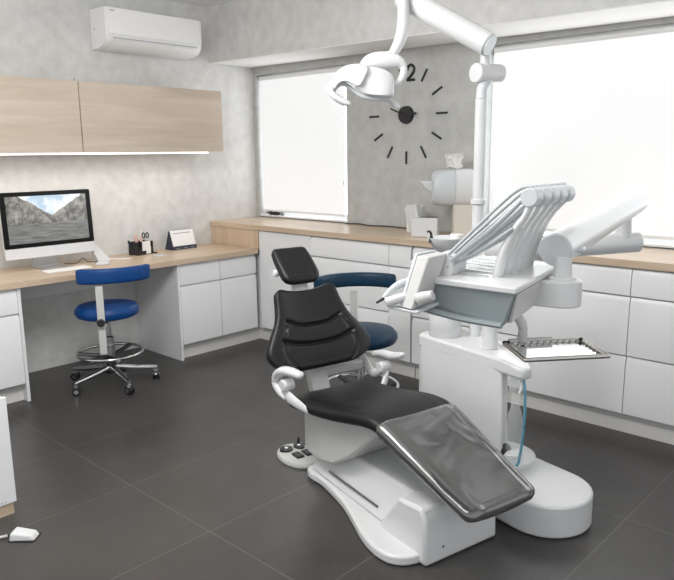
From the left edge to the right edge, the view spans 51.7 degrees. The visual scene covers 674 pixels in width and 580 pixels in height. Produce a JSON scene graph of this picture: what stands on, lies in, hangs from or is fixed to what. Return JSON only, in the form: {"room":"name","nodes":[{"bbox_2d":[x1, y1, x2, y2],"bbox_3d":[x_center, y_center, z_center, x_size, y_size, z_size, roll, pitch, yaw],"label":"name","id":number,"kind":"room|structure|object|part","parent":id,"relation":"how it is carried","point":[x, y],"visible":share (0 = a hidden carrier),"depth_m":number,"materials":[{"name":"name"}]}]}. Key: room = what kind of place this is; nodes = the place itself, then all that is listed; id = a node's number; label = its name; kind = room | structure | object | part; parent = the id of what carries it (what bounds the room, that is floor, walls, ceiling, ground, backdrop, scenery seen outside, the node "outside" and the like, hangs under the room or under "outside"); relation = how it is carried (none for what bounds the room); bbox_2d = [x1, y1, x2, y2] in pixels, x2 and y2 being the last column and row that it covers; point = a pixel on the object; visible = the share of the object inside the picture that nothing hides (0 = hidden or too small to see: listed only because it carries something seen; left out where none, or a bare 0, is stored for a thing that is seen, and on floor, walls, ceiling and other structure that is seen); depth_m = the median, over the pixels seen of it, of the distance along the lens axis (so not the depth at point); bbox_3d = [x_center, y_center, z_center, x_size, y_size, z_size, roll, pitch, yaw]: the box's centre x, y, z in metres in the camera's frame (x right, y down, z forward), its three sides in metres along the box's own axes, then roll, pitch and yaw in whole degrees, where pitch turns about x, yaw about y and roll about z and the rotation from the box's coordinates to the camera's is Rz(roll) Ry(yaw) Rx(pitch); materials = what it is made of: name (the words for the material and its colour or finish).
{"room":"dental clinic","nodes":[
{"label":"dental clinic","id":0,"kind":"room"},
{"bbox_2d":[0,0,256,372],"bbox_3d":[-2.800,-0.594,4.027,0.150,2.627,6.450,10,15,42],"label":"wall","id":1,"kind":"structure","parent":0,"point":[154,194],"depth_m":5.14,"materials":[{"name":"paint"}]},
{"bbox_2d":[0,75,82,152],"bbox_3d":[-2.280,-1.056,4.120,0.368,0.487,1.424,10,15,42],"label":"upper cabinet","id":2,"kind":"object","parent":1,"relation":"attached to","point":[38,115],"visible":1,"depth_m":4.32,"materials":[{"name":"brown wood"}]},
{"bbox_2d":[20,280,137,299],"bbox_3d":[-1.916,-0.050,4.941,0.049,0.130,1.103,10,15,42],"label":"cable tray","id":3,"kind":"object","parent":1,"relation":"attached to","point":[68,286],"visible":0.31,"depth_m":4.85,"materials":[{"name":"white paint"}]},
{"bbox_2d":[89,6,201,59],"bbox_3d":[-1.373,-1.861,5.073,0.216,0.270,0.798,10,15,42],"label":"air conditioner","id":4,"kind":"object","parent":1,"relation":"attached to","point":[113,29],"visible":1,"depth_m":4.95,"materials":[{"name":"white plastic"}]},
{"bbox_3d":[-1.296,-1.890,4.995,0.005,0.172,0.756,10,15,42],"label":"panel","id":5,"kind":"part","parent":4,"relation":"part of","materials":[{"name":"white plastic"}]},
{"bbox_2d":[77,81,222,152],"bbox_3d":[-1.403,-1.229,5.048,0.364,0.451,1.144,10,15,42],"label":"upper cabinet","id":6,"kind":"object","parent":1,"relation":"attached to","point":[113,117],"visible":0.98,"depth_m":4.87,"materials":[{"name":"brown wood"}]},
{"bbox_2d":[0,152,207,154],"bbox_3d":[-1.818,-0.866,4.426,0.015,0.010,2.440,10,15,42],"label":"led strip","id":7,"kind":"object","parent":6,"relation":"attached to","point":[128,152],"visible":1,"depth_m":4.64,"materials":[{"name":"white plastic"}]},
{"bbox_2d":[167,0,234,6],"bbox_3d":[-0.506,-1.523,1.549,6.500,0.100,6.300,10,15,42],"label":"ceiling","id":8,"kind":"structure","parent":0,"point":[203,3],"depth_m":5.35,"materials":[{"name":"white paint"}]},
{"bbox_2d":[0,338,673,579],"bbox_3d":[-0.477,1.153,2.073,6.500,0.100,6.300,10,15,42],"label":"floor","id":9,"kind":"structure","parent":0,"point":[180,476],"depth_m":3.09,"materials":[{"name":"tile"}]},
{"bbox_2d":[0,396,16,517],"bbox_3d":[-1.882,0.720,2.771,0.601,0.512,0.912,10,15,42],"label":"base cabinet","id":10,"kind":"object","parent":9,"relation":"on","point":[7,481],"visible":1,"depth_m":2.88,"materials":[{"name":"white laminate"}]},
{"bbox_2d":[0,288,30,403],"bbox_3d":[-2.386,0.362,4.110,0.571,0.711,0.846,10,15,42],"label":"base cabinet","id":11,"kind":"object","parent":9,"relation":"on","point":[14,376],"visible":0.94,"depth_m":4.17,"materials":[{"name":"grey laminate"}]},
{"bbox_3d":[-2.053,0.097,4.012,0.018,0.150,0.410,10,15,42],"label":"drawer","id":12,"kind":"part","parent":11,"relation":"part of","materials":[{"name":"white laminate"}]},
{"bbox_3d":[-2.050,0.388,4.069,0.018,0.432,0.410,10,15,42],"label":"door","id":13,"kind":"part","parent":11,"relation":"part of","materials":[{"name":"white paint"}]},
{"bbox_3d":[-2.105,0.301,4.406,0.571,0.711,0.020,10,15,42],"label":"panel","id":14,"kind":"part","parent":11,"relation":"part of","materials":[{"name":"white laminate"}]},
{"bbox_2d":[0,243,257,290],"bbox_3d":[-2.095,-0.068,4.333,0.599,0.038,3.693,10,15,42],"label":"desk","id":15,"kind":"object","parent":11,"relation":"on","point":[21,276],"visible":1,"depth_m":4.87,"materials":[{"name":"brown wood"}]},
{"bbox_2d":[0,189,94,269],"bbox_3d":[-1.913,-0.404,4.619,0.200,0.505,0.610,10,15,42],"label":"desktop computer","id":16,"kind":"object","parent":15,"relation":"on","point":[41,226],"visible":0.94,"depth_m":4.59,"materials":[{"name":"silver metal"}]},
{"bbox_2d":[41,265,91,273],"bbox_3d":[-1.761,-0.135,4.536,0.110,0.008,0.300,10,15,42],"label":"keyboard","id":17,"kind":"object","parent":15,"relation":"on","point":[81,266],"visible":1,"depth_m":4.51,"materials":[{"name":"white plastic"}]},
{"bbox_2d":[91,245,110,261],"bbox_3d":[-1.667,-0.260,4.903,0.084,0.110,0.118,10,15,42],"label":"card stand","id":18,"kind":"object","parent":15,"relation":"on","point":[98,254],"visible":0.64,"depth_m":4.89,"materials":[{"name":"white paper"}]},
{"bbox_2d":[95,260,109,264],"bbox_3d":[-1.599,-0.188,4.748,0.072,0.027,0.104,10,15,42],"label":"computer mouse","id":19,"kind":"object","parent":15,"relation":"on","point":[103,262],"visible":1,"depth_m":4.72,"materials":[{"name":"white plastic"}]},
{"bbox_2d":[110,258,130,259],"bbox_3d":[-1.564,-0.222,4.966,0.187,0.010,0.037,-1,11,-2],"label":"pen","id":20,"kind":"object","parent":15,"relation":"on","point":[110,258],"visible":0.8,"depth_m":4.96,"materials":[{"name":"white plastic"}]},
{"bbox_2d":[128,240,156,255],"bbox_3d":[-1.460,-0.321,5.229,0.120,0.100,0.175,6,13,30],"label":"pen holder","id":21,"kind":"object","parent":15,"relation":"on","point":[139,248],"visible":0.99,"depth_m":5.18,"materials":[{"name":"black plastic"}]},
{"bbox_2d":[141,232,148,240],"bbox_3d":[-1.445,-0.363,5.256,0.059,0.148,0.015,-7,13,-30],"label":"scissors","id":22,"kind":"object","parent":21,"relation":"in","point":[144,237],"visible":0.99,"depth_m":5.25,"materials":[{"name":"black plastic"}]},
{"bbox_2d":[165,228,196,249],"bbox_3d":[-1.236,-0.406,5.509,0.107,0.154,0.230,9,15,40],"label":"desk calendar","id":23,"kind":"object","parent":15,"relation":"on","point":[180,239],"visible":1,"depth_m":5.47,"materials":[{"name":"white paper"}]},
{"bbox_2d":[211,226,258,248],"bbox_3d":[-0.831,-0.432,5.646,0.597,0.145,0.018,10,15,42],"label":"panel","id":24,"kind":"object","parent":15,"relation":"on","point":[248,238],"visible":1,"depth_m":5.62,"materials":[{"name":"brown wood"}]},
{"bbox_2d":[0,527,41,542],"bbox_3d":[-1.228,0.970,2.706,0.150,0.033,0.136,-3,11,-14],"label":"switch","id":25,"kind":"object","parent":9,"relation":"on","point":[19,534],"visible":1,"depth_m":2.70,"materials":[{"name":"white plastic"}]},
{"bbox_2d":[9,527,38,540],"bbox_3d":[-1.232,0.962,2.745,0.096,0.032,0.067,0,11,1],"label":"foot pedal","id":26,"kind":"object","parent":25,"relation":"attached to","point":[19,533],"depth_m":2.72,"materials":[{"name":"white plastic"}]},
{"bbox_2d":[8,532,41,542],"bbox_3d":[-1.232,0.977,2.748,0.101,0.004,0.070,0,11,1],"label":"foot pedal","id":27,"kind":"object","parent":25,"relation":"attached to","point":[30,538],"depth_m":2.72,"materials":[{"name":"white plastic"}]},
{"bbox_2d":[70,264,159,395],"bbox_3d":[-1.484,0.219,4.545,0.586,0.804,0.602,-3,11,-10],"label":"stool","id":28,"kind":"object","parent":9,"relation":"on","point":[102,311],"visible":1,"depth_m":4.38,"materials":[{"name":"blue leather"}]},
{"bbox_3d":[-1.640,0.513,4.628,0.265,0.072,0.042,2,11,13],"label":"leg","id":29,"kind":"part","parent":28,"relation":"part of","materials":[{"name":"silver metal"}]},
{"bbox_3d":[-1.570,0.545,4.458,0.042,0.072,0.265,6,13,31],"label":"leg","id":30,"kind":"part","parent":28,"relation":"part of","materials":[{"name":"silver metal"}]},
{"bbox_3d":[-1.442,0.202,4.252,0.048,0.048,0.028,-3,11,-10],"label":"knob","id":31,"kind":"part","parent":28,"relation":"part of","materials":[{"name":"black plastic"}]},
{"bbox_3d":[-1.446,0.188,4.269,0.044,0.430,0.012,-3,11,-10],"label":"backrest post","id":32,"kind":"part","parent":28,"relation":"part of","materials":[{"name":"grey plastic"}]},
{"bbox_3d":[-1.490,0.125,4.514,0.406,0.085,0.406,-3,11,-10],"label":"seat","id":33,"kind":"part","parent":28,"relation":"part of","materials":[{"name":"blue leather"}]},
{"bbox_3d":[-1.366,-0.093,4.286,0.451,0.095,0.113,-7,13,-28],"label":"backrest","id":34,"kind":"part","parent":28,"relation":"part of","materials":[{"name":"blue leather"}]},
{"bbox_3d":[-1.383,0.540,4.471,0.042,0.072,0.265,-10,14,-39],"label":"leg","id":35,"kind":"part","parent":28,"relation":"part of","materials":[{"name":"silver metal"}]},
{"bbox_3d":[-1.339,0.505,4.649,0.265,0.072,0.042,-5,12,-22],"label":"leg","id":36,"kind":"part","parent":28,"relation":"part of","materials":[{"name":"silver metal"}]},
{"bbox_2d":[136,254,257,360],"bbox_3d":[-1.093,0.082,5.469,0.571,0.711,0.733,10,15,42],"label":"base cabinet","id":37,"kind":"object","parent":9,"relation":"on","point":[186,310],"visible":0.91,"depth_m":5.23,"materials":[{"name":"grey laminate"}]},
{"bbox_3d":[-1.336,0.134,5.214,0.571,0.711,0.020,10,15,42],"label":"panel","id":38,"kind":"part","parent":37,"relation":"part of","materials":[{"name":"white laminate"}]},
{"bbox_3d":[-1.009,-0.130,5.110,0.018,0.150,0.352,10,15,42],"label":"drawer","id":39,"kind":"part","parent":37,"relation":"part of","materials":[{"name":"white laminate"}]},
{"bbox_3d":[-1.005,0.162,5.167,0.018,0.432,0.352,10,15,42],"label":"door","id":40,"kind":"part","parent":37,"relation":"part of","materials":[{"name":"white paint"}]},
{"bbox_3d":[-0.765,-0.183,5.365,0.018,0.150,0.352,10,15,42],"label":"drawer","id":41,"kind":"part","parent":37,"relation":"part of","materials":[{"name":"white laminate"}]},
{"bbox_3d":[-0.762,0.109,5.423,0.018,0.432,0.352,10,15,42],"label":"door","id":42,"kind":"part","parent":37,"relation":"part of","materials":[{"name":"white paint"}]},
{"bbox_2d":[254,231,311,339],"bbox_3d":[-0.290,-0.036,5.547,0.720,0.894,0.506,10,15,42],"label":"base cabinet","id":43,"kind":"object","parent":9,"relation":"on","point":[268,285],"visible":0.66,"depth_m":5.43,"materials":[{"name":"grey laminate"}]},
{"bbox_2d":[277,437,316,468],"bbox_3d":[-0.185,0.780,3.440,0.204,0.100,0.284,-8,13,-34],"label":"foot control","id":44,"kind":"object","parent":9,"relation":"on","point":[296,455],"visible":0.72,"depth_m":3.40,"materials":[{"name":"grey plastic"}]},
{"bbox_2d":[310,236,392,371],"bbox_3d":[0.245,0.052,5.066,0.730,0.894,0.494,10,15,42],"label":"base cabinet","id":45,"kind":"object","parent":9,"relation":"on","point":[330,255],"visible":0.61,"depth_m":4.79,"materials":[{"name":"grey laminate"}]},
{"bbox_3d":[0.079,-0.277,4.824,0.726,0.138,0.018,10,15,42],"label":"drawer","id":46,"kind":"part","parent":45,"relation":"part of","materials":[{"name":"white paint"}]},
{"bbox_3d":[0.081,-0.051,4.868,0.726,0.304,0.018,10,15,42],"label":"drawer","id":47,"kind":"part","parent":45,"relation":"part of","materials":[{"name":"white laminate"}]},
{"bbox_3d":[0.084,0.258,4.929,0.726,0.306,0.018,10,15,42],"label":"drawer","id":48,"kind":"part","parent":45,"relation":"part of","materials":[{"name":"white laminate"}]},
{"bbox_2d":[313,272,399,387],"bbox_3d":[0.130,0.338,3.844,0.587,0.804,0.586,-2,11,-7],"label":"stool","id":49,"kind":"object","parent":9,"relation":"on","point":[382,336],"visible":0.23,"depth_m":3.92,"materials":[{"name":"blue leather"}]},
{"bbox_3d":[0.098,0.213,4.057,0.044,0.430,0.012,-2,11,-7],"label":"backrest post","id":50,"kind":"part","parent":49,"relation":"part of","materials":[{"name":"grey plastic"}]},
{"bbox_3d":[0.096,-0.051,3.951,0.471,0.080,0.164,-2,11,-7],"label":"backrest","id":51,"kind":"part","parent":49,"relation":"part of","materials":[{"name":"blue leather"}]},
{"bbox_3d":[0.129,0.246,3.805,0.406,0.085,0.406,-2,11,-7],"label":"seat","id":52,"kind":"part","parent":49,"relation":"part of","materials":[{"name":"blue leather"}]},
{"bbox_2d":[266,246,534,565],"bbox_3d":[0.176,0.400,2.950,0.601,1.023,1.462,-8,13,-34],"label":"dental chair","id":53,"kind":"object","parent":9,"relation":"on","point":[415,478],"visible":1,"depth_m":2.81,"materials":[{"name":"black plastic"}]},
{"bbox_3d":[-0.221,0.410,3.061,0.062,0.163,0.218,-8,13,-34],"label":"armrest","id":54,"kind":"part","parent":53,"relation":"part of","materials":[{"name":"white plastic"}]},
{"bbox_3d":[-0.186,-0.042,3.375,0.089,0.139,0.087,-8,13,-34],"label":"headrest stem","id":55,"kind":"part","parent":53,"relation":"part of","materials":[{"name":"grey plastic"}]},
{"bbox_3d":[-0.114,0.172,3.313,0.569,0.364,0.234,-8,13,-34],"label":"backrest","id":56,"kind":"part","parent":53,"relation":"part of","materials":[{"name":"black leather"}]},
{"bbox_3d":[0.191,0.896,2.973,0.531,0.040,0.866,-8,13,-34],"label":"plate","id":57,"kind":"part","parent":53,"relation":"part of","materials":[{"name":"white plastic"}]},
{"bbox_3d":[0.244,0.305,3.314,0.049,0.069,0.231,-8,13,-34],"label":"armrest","id":58,"kind":"part","parent":53,"relation":"part of","materials":[{"name":"white plastic"}]},
{"bbox_3d":[0.261,0.572,2.840,0.445,0.233,1.120,-8,13,-34],"label":"seat","id":59,"kind":"part","parent":53,"relation":"part of","materials":[{"name":"black leather"}]},
{"bbox_3d":[0.440,0.625,2.586,0.407,0.232,0.502,-8,13,-34],"label":"leg","id":60,"kind":"part","parent":53,"relation":"part of","materials":[{"name":"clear plastic"}]},
{"bbox_2d":[389,244,415,377],"bbox_3d":[0.579,0.109,4.760,0.183,0.894,0.494,10,15,42],"label":"base cabinet","id":61,"kind":"object","parent":9,"relation":"on","point":[400,256],"visible":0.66,"depth_m":4.57,"materials":[{"name":"grey laminate"}]},
{"bbox_3d":[0.412,-0.221,4.518,0.179,0.138,0.018,10,15,42],"label":"drawer","id":62,"kind":"part","parent":61,"relation":"part of","materials":[{"name":"white laminate"}]},
{"bbox_3d":[0.417,0.161,4.592,0.179,0.620,0.018,10,15,42],"label":"door","id":63,"kind":"part","parent":61,"relation":"part of","materials":[{"name":"white paint"}]},
{"bbox_2d":[411,246,481,378],"bbox_3d":[0.871,0.158,4.491,0.597,0.894,0.494,10,15,42],"label":"base cabinet","id":64,"kind":"object","parent":9,"relation":"on","point":[420,322],"visible":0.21,"depth_m":4.49,"materials":[{"name":"grey laminate"}]},
{"bbox_3d":[0.705,-0.172,4.249,0.593,0.138,0.018,10,15,42],"label":"drawer","id":65,"kind":"part","parent":64,"relation":"part of","materials":[{"name":"white paint"}]},
{"bbox_3d":[0.711,0.364,4.354,0.593,0.306,0.018,10,15,42],"label":"drawer","id":66,"kind":"part","parent":64,"relation":"part of","materials":[{"name":"white laminate"}]},
{"bbox_3d":[0.708,0.055,4.294,0.593,0.304,0.018,10,15,42],"label":"drawer","id":67,"kind":"part","parent":64,"relation":"part of","materials":[{"name":"white laminate"}]},
{"bbox_2d":[419,230,592,538],"bbox_3d":[0.691,0.330,2.992,0.377,1.133,0.936,-8,13,-34],"label":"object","id":68,"kind":"object","parent":9,"relation":"on","point":[454,366],"visible":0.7,"depth_m":2.93,"materials":[{"name":"white plastic"}]},
{"bbox_2d":[327,0,505,336],"bbox_3d":[0.356,-0.571,3.159,0.783,1.559,0.280,1,11,6],"label":"light","id":69,"kind":"object","parent":68,"relation":"on","point":[367,79],"visible":1,"depth_m":3.02,"materials":[{"name":"white plastic"}]},
{"bbox_3d":[0.006,-0.863,3.055,0.107,0.113,0.054,4,12,21],"label":"handle","id":70,"kind":"part","parent":69,"relation":"part of","materials":[{"name":"white plastic"}]},
{"bbox_3d":[0.243,-0.841,3.119,0.079,0.061,0.028,0,11,2],"label":"handle","id":71,"kind":"part","parent":69,"relation":"part of","materials":[{"name":"white plastic"}]},
{"bbox_3d":[0.466,-1.175,3.027,0.466,0.327,0.100,7,13,33],"label":"arm","id":72,"kind":"part","parent":69,"relation":"part of","materials":[{"name":"white plastic"}]},
{"bbox_3d":[0.642,-1.007,3.012,0.044,0.095,0.044,-8,13,-34],"label":"joint stem","id":73,"kind":"part","parent":69,"relation":"part of","materials":[{"name":"white plastic"}]},
{"bbox_2d":[427,235,465,251],"bbox_3d":[0.495,-0.204,3.148,0.180,0.070,0.180,-8,13,-34],"label":"bowl","id":74,"kind":"object","parent":68,"relation":"on","point":[441,243],"depth_m":3.09,"materials":[{"name":"white ceramic"}]},
{"bbox_2d":[501,443,510,454],"bbox_3d":[0.711,0.673,2.924,0.060,0.060,0.015,-8,13,-34],"label":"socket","id":75,"kind":"object","parent":68,"relation":"attached to","point":[505,447],"depth_m":2.91,"materials":[{"name":"black plastic"}]},
{"bbox_2d":[376,183,648,361],"bbox_3d":[0.740,-0.041,2.578,0.644,0.733,1.446,5,13,28],"label":"dental instrument unit","id":76,"kind":"object","parent":68,"relation":"on","point":[493,289],"visible":1,"depth_m":2.16,"materials":[{"name":"white plastic"}]},
{"bbox_3d":[0.179,0.028,2.097,0.071,0.045,0.030,-1,11,-4],"label":"handle","id":77,"kind":"part","parent":76,"relation":"part of","materials":[{"name":"white plastic"}]},
{"bbox_2d":[390,302,438,313],"bbox_3d":[0.285,0.034,2.197,0.095,0.020,0.303,7,14,35],"label":"shelf","id":78,"kind":"object","parent":76,"relation":"attached to","point":[410,307],"depth_m":2.09,"materials":[{"name":"clear plastic"}]},
{"bbox_3d":[0.246,-0.037,2.136,0.025,0.155,0.169,8,14,39],"label":"panel frame","id":79,"kind":"part","parent":76,"relation":"part of","materials":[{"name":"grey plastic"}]},
{"bbox_3d":[0.267,-0.031,2.120,0.052,0.152,0.175,9,14,40],"label":"control panel","id":80,"kind":"part","parent":76,"relation":"part of","materials":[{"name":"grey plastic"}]},
{"bbox_3d":[0.261,0.025,2.064,0.060,0.050,0.043,7,13,33],"label":"panel knob","id":81,"kind":"part","parent":76,"relation":"part of","materials":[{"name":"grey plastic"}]},
{"bbox_3d":[0.532,-0.147,2.101,0.127,0.245,0.038,7,13,33],"label":"whip arm","id":82,"kind":"part","parent":76,"relation":"part of","materials":[{"name":"white plastic"}]},
{"bbox_3d":[0.568,-0.157,2.142,0.130,0.244,0.038,7,13,33],"label":"whip arm","id":83,"kind":"part","parent":76,"relation":"part of","materials":[{"name":"white plastic"}]},
{"bbox_3d":[0.618,0.019,2.186,0.032,0.103,0.379,7,13,33],"label":"panel","id":84,"kind":"part","parent":76,"relation":"part of","materials":[{"name":"grey plastic"}]},
{"bbox_3d":[0.604,-0.167,2.183,0.132,0.244,0.038,7,13,33],"label":"whip arm","id":85,"kind":"part","parent":76,"relation":"part of","materials":[{"name":"white plastic"}]},
{"bbox_3d":[0.640,-0.176,2.224,0.135,0.243,0.038,7,13,33],"label":"whip arm","id":86,"kind":"part","parent":76,"relation":"part of","materials":[{"name":"white plastic"}]},
{"bbox_3d":[0.676,-0.186,2.265,0.137,0.242,0.038,7,13,33],"label":"whip arm","id":87,"kind":"part","parent":76,"relation":"part of","materials":[{"name":"white plastic"}]},
{"bbox_2d":[502,315,610,361],"bbox_3d":[0.676,0.125,2.153,0.320,0.138,0.335,10,15,42],"label":"tray","id":88,"kind":"object","parent":76,"relation":"on","point":[536,349],"depth_m":2.18,"materials":[{"name":"grey metal"}]},
{"bbox_3d":[0.958,-0.183,2.982,0.717,0.114,0.088,-2,11,-8],"label":"arm","id":89,"kind":"part","parent":76,"relation":"part of","materials":[{"name":"white plastic"}]},
{"bbox_3d":[0.715,-0.068,2.205,0.060,0.080,0.060,7,13,33],"label":"arm stem","id":90,"kind":"part","parent":76,"relation":"part of","materials":[{"name":"white plastic"}]},
{"bbox_3d":[0.781,-0.129,2.226,0.053,0.019,0.023,-6,12,-27],"label":"brake lever","id":91,"kind":"part","parent":76,"relation":"part of","materials":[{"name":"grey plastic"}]},
{"bbox_3d":[0.992,-0.257,2.608,0.108,0.201,1.060,7,14,35],"label":"arm","id":92,"kind":"part","parent":76,"relation":"part of","materials":[{"name":"white plastic"}]},
{"bbox_3d":[1.237,-0.283,3.000,0.068,0.105,0.068,7,13,33],"label":"elbow stem","id":93,"kind":"part","parent":76,"relation":"part of","materials":[{"name":"white plastic"}]},
{"bbox_2d":[498,259,633,431],"bbox_3d":[1.375,0.243,4.030,0.780,0.894,0.494,10,15,42],"label":"base cabinet","id":94,"kind":"object","parent":9,"relation":"on","point":[591,391],"visible":0.47,"depth_m":3.74,"materials":[{"name":"grey laminate"}]},
{"bbox_2d":[210,216,673,271],"bbox_3d":[1.307,-0.226,3.988,6.000,0.040,0.513,10,15,42],"label":"countertop","id":95,"kind":"structure","parent":94,"relation":"on","point":[647,258],"depth_m":4.76,"materials":[{"name":"brown wood"}]},
{"bbox_2d":[346,223,405,228],"bbox_3d":[0.334,-0.475,5.178,0.721,0.013,0.034,10,15,42],"label":"cable","id":96,"kind":"object","parent":95,"relation":"on","point":[346,223],"visible":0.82,"depth_m":5.20,"materials":[{"name":"black plastic"}]},
{"bbox_2d":[404,204,422,233],"bbox_3d":[0.524,-0.479,4.678,0.145,0.202,0.060,10,15,42],"label":"dispenser","id":97,"kind":"object","parent":95,"relation":"on","point":[414,210],"visible":0.58,"depth_m":4.65,"materials":[{"name":"white plastic"}]},
{"bbox_2d":[406,205,425,231],"bbox_3d":[0.546,-0.491,4.794,0.120,0.185,0.060,7,13,32],"label":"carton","id":98,"kind":"object","parent":95,"relation":"on","point":[423,207],"visible":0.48,"depth_m":4.76,"materials":[{"name":"white cardboard"}]},
{"bbox_2d":[411,217,438,236],"bbox_3d":[0.576,-0.413,4.544,0.170,0.127,0.090,3,12,18],"label":"dispenser box","id":99,"kind":"object","parent":95,"relation":"on","point":[420,226],"visible":0.82,"depth_m":4.50,"materials":[{"name":"white plastic"}]},
{"bbox_2d":[420,169,472,236],"bbox_3d":[0.710,-0.565,4.516,0.347,0.435,0.188,0,11,3],"label":"paper towel dispenser","id":100,"kind":"object","parent":95,"relation":"on","point":[453,188],"visible":0.81,"depth_m":4.43,"materials":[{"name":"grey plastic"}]},
{"bbox_3d":[0.577,-0.667,4.503,0.082,0.077,0.088,0,11,3],"label":"spout","id":101,"kind":"part","parent":100,"relation":"part of","materials":[{"name":"white paper"}]},
{"bbox_2d":[444,153,462,168],"bbox_3d":[0.753,-0.827,4.463,0.118,0.105,0.118,-1,11,-3],"label":"tissue","id":102,"kind":"object","parent":100,"relation":"on","point":[453,160],"visible":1,"depth_m":4.43,"materials":[{"name":"white paper"}]},
{"bbox_3d":[1.214,0.449,3.893,0.776,0.306,0.018,10,15,42],"label":"drawer","id":103,"kind":"part","parent":94,"relation":"part of","materials":[{"name":"white laminate"}]},
{"bbox_3d":[1.211,0.140,3.832,0.776,0.304,0.018,10,15,42],"label":"drawer","id":104,"kind":"part","parent":94,"relation":"part of","materials":[{"name":"white laminate"}]},
{"bbox_3d":[1.209,-0.087,3.788,0.776,0.138,0.018,10,15,42],"label":"drawer","id":105,"kind":"part","parent":94,"relation":"part of","materials":[{"name":"white laminate"}]},
{"bbox_2d":[622,268,673,444],"bbox_3d":[1.945,0.339,3.506,0.780,0.894,0.494,10,15,42],"label":"base cabinet","id":106,"kind":"object","parent":9,"relation":"on","point":[648,398],"visible":0.99,"depth_m":3.51,"materials":[{"name":"grey laminate"}]},
{"bbox_3d":[1.785,0.545,3.369,0.776,0.306,0.018,10,15,42],"label":"drawer","id":107,"kind":"part","parent":106,"relation":"part of","materials":[{"name":"white laminate"}]},
{"bbox_3d":[1.782,0.236,3.309,0.776,0.304,0.018,10,15,42],"label":"drawer","id":108,"kind":"part","parent":106,"relation":"part of","materials":[{"name":"white laminate"}]},
{"bbox_3d":[1.779,0.009,3.264,0.776,0.138,0.018,10,15,42],"label":"drawer","id":109,"kind":"part","parent":106,"relation":"part of","materials":[{"name":"white laminate"}]},
{"bbox_2d":[252,16,673,253],"bbox_3d":[1.699,-0.646,4.041,6.400,2.627,0.220,10,15,42],"label":"wall","id":110,"kind":"structure","parent":0,"point":[380,187],"depth_m":4.91,"materials":[{"name":"grey paint"}]},
{"bbox_2d":[260,87,346,222],"bbox_3d":[-0.254,-1.183,5.740,1.040,1.199,0.150,10,15,42],"label":"window","id":111,"kind":"structure","parent":110,"relation":"in","point":[338,219],"depth_m":5.60,"materials":[{"name":"white"}]},
{"bbox_2d":[259,66,344,216],"bbox_3d":[-0.290,-1.200,5.713,0.986,1.145,0.062,10,15,42],"label":"roller blind","id":112,"kind":"object","parent":111,"relation":"attached to","point":[302,126],"visible":0.88,"depth_m":5.70,"materials":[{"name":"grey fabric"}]},
{"bbox_3d":[0.050,-1.126,5.373,0.011,1.123,0.017,4,12,22],"label":"pull cord","id":113,"kind":"part","parent":112,"relation":"part of","materials":[{"name":"white plastic"}]},
{"bbox_3d":[-0.268,-0.602,5.832,1.040,0.018,0.090,10,15,42],"label":"sill","id":114,"kind":"part","parent":111,"relation":"part of","materials":[{"name":"white"}]},
{"bbox_3d":[-0.223,-1.190,5.774,1.020,1.159,0.006,10,15,42],"label":"pane","id":115,"kind":"part","parent":111,"relation":"part of","materials":[{"name":"white glass"}]},
{"bbox_2d":[369,63,447,163],"bbox_3d":[0.482,-1.234,4.900,0.686,0.688,0.042,10,15,42],"label":"wall clock","id":116,"kind":"object","parent":110,"relation":"attached to","point":[406,113],"visible":0.92,"depth_m":4.87,"materials":[{"name":"black plastic"}]},
{"bbox_2d":[207,0,664,65],"bbox_3d":[1.460,-1.641,3.596,6.400,0.497,0.450,10,15,42],"label":"ceiling","id":117,"kind":"structure","parent":110,"relation":"attached to","point":[237,29],"depth_m":4.71,"materials":[{"name":"paint"}]},
{"bbox_2d":[211,0,673,67],"bbox_3d":[1.456,-1.429,3.624,6.390,0.081,0.419,10,15,42],"label":"trim","id":118,"kind":"structure","parent":110,"relation":"attached to","point":[660,9],"depth_m":4.07,"materials":[{"name":"white paint"}]},
{"bbox_2d":[488,47,673,248],"bbox_3d":[2.216,-0.767,3.475,3.315,1.199,0.150,10,15,42],"label":"window","id":119,"kind":"structure","parent":110,"relation":"in","point":[658,243],"depth_m":3.98,"materials":[{"name":"white"}]},
{"bbox_2d":[489,24,673,239],"bbox_3d":[2.174,-0.784,3.454,3.188,1.145,0.062,10,15,42],"label":"roller blind","id":120,"kind":"object","parent":119,"relation":"attached to","point":[593,114],"visible":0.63,"depth_m":4.07,"materials":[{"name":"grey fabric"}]},
{"bbox_3d":[2.202,-0.185,3.567,3.315,0.018,0.090,10,15,42],"label":"sill","id":121,"kind":"part","parent":119,"relation":"part of","materials":[{"name":"white"}]}
]}

